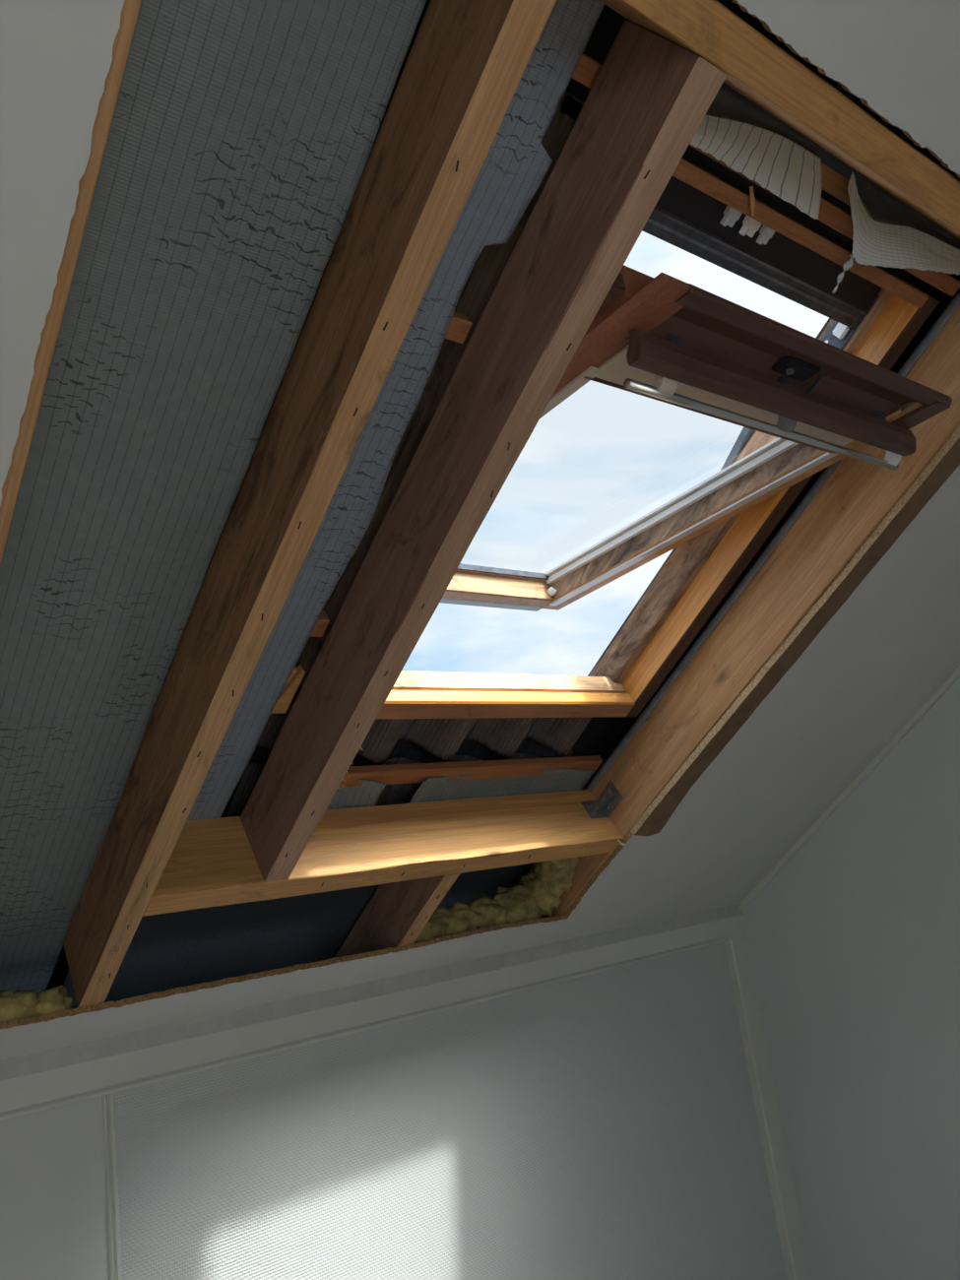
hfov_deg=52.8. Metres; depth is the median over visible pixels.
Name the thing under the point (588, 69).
batten
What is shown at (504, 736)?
tile
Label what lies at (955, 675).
trim
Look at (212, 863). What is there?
header beam
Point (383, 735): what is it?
tile
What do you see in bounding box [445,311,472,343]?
batten
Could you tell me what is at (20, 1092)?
board
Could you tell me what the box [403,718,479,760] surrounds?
tile
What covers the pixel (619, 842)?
scrap
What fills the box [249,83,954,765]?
window
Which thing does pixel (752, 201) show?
wood splinter
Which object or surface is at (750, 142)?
hanging underlay
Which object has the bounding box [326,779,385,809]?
torn underlay
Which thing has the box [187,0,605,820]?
roof underlay
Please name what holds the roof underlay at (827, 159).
on the header beam at (755, 67)
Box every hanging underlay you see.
[689,85,823,219]
[832,172,959,293]
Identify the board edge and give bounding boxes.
[630,425,959,836]
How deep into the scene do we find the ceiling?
2.12 m
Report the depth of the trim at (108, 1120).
1.91 m
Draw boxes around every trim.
[0,935,731,1120]
[101,1092,122,1279]
[723,931,812,1279]
[739,665,959,910]
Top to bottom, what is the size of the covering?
3.024 m
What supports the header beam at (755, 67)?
attached to the rafter at (858, 495)
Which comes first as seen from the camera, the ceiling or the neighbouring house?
the ceiling
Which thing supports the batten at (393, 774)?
attached to the rafter at (858, 495)
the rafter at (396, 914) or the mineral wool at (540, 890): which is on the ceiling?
the mineral wool at (540, 890)
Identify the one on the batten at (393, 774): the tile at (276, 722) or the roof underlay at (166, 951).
the tile at (276, 722)
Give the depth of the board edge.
2.17 m
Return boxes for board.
[0,914,746,1112]
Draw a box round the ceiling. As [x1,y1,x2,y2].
[0,0,959,1059]
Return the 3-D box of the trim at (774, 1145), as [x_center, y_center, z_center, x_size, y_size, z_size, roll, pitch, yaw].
[0.934,1.559,3.113,0.083,1.300,0.031,3,-18,-39]
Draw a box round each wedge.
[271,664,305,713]
[282,666,297,690]
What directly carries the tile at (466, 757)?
on the roof underlay at (166, 951)
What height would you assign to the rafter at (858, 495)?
2.809 m
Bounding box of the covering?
[46,0,959,989]
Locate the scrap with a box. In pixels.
[617,839,629,847]
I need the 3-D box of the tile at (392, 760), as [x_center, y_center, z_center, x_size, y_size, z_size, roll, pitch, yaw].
[-0.319,0.406,2.255,0.188,0.225,0.271,3,-18,-39]
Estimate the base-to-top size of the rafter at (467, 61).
2.161 m
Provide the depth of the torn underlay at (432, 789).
2.40 m
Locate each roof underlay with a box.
[0,0,426,993]
[63,862,533,1009]
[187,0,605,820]
[716,0,959,241]
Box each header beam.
[142,781,623,916]
[599,0,959,239]
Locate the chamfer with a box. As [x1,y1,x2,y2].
[0,902,743,1081]
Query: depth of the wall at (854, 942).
2.90 m
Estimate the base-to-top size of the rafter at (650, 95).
0.968 m
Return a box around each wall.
[0,941,787,1279]
[742,677,959,1279]
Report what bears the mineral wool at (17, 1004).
on the ceiling
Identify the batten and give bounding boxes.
[309,610,329,637]
[338,755,602,787]
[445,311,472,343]
[572,53,959,296]
[709,115,892,224]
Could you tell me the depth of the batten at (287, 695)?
1.79 m
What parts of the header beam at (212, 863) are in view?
bracket plate, angle bracket, bracket plate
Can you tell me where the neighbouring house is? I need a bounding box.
[720,426,753,470]
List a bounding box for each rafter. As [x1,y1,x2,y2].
[0,0,141,565]
[63,0,556,1007]
[239,19,727,882]
[333,873,459,958]
[517,288,959,918]
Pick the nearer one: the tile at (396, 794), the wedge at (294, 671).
the wedge at (294, 671)
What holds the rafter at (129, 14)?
attached to the ceiling
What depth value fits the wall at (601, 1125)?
2.40 m
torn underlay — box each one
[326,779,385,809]
[409,768,594,803]
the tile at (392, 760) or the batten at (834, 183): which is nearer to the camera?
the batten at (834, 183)
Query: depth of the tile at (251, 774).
2.05 m
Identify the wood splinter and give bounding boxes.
[749,186,755,216]
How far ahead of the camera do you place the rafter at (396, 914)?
2.33 m
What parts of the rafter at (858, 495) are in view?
felt strip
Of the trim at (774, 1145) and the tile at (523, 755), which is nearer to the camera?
the tile at (523, 755)
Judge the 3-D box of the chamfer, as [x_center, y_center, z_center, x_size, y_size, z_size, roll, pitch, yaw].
[-0.822,0.817,1.900,4.400,0.039,0.038,3,-18,-39]
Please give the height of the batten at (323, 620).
0.045 m
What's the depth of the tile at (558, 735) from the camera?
2.47 m
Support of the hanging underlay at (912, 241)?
hanging from the header beam at (755, 67)
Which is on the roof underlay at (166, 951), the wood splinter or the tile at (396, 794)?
the tile at (396, 794)
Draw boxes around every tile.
[224,762,264,817]
[256,704,292,751]
[349,756,398,804]
[357,718,415,763]
[375,754,462,805]
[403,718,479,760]
[460,752,519,761]
[467,717,537,757]
[517,750,573,759]
[525,717,591,755]
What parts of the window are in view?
frame sill, flap arm, sash, cream panel, head casing, flap arm, rail, pivot plate, flap arm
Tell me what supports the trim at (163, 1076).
attached to the wall at (601, 1125)
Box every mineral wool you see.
[0,984,75,1022]
[413,856,579,943]
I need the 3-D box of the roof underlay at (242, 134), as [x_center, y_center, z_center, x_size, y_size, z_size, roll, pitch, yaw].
[-0.422,-0.323,1.242,0.330,1.934,2.928,3,-18,-39]
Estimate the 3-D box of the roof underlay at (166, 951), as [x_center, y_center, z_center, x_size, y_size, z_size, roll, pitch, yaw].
[-0.381,0.707,2.427,1.232,0.466,0.698,3,-18,-39]

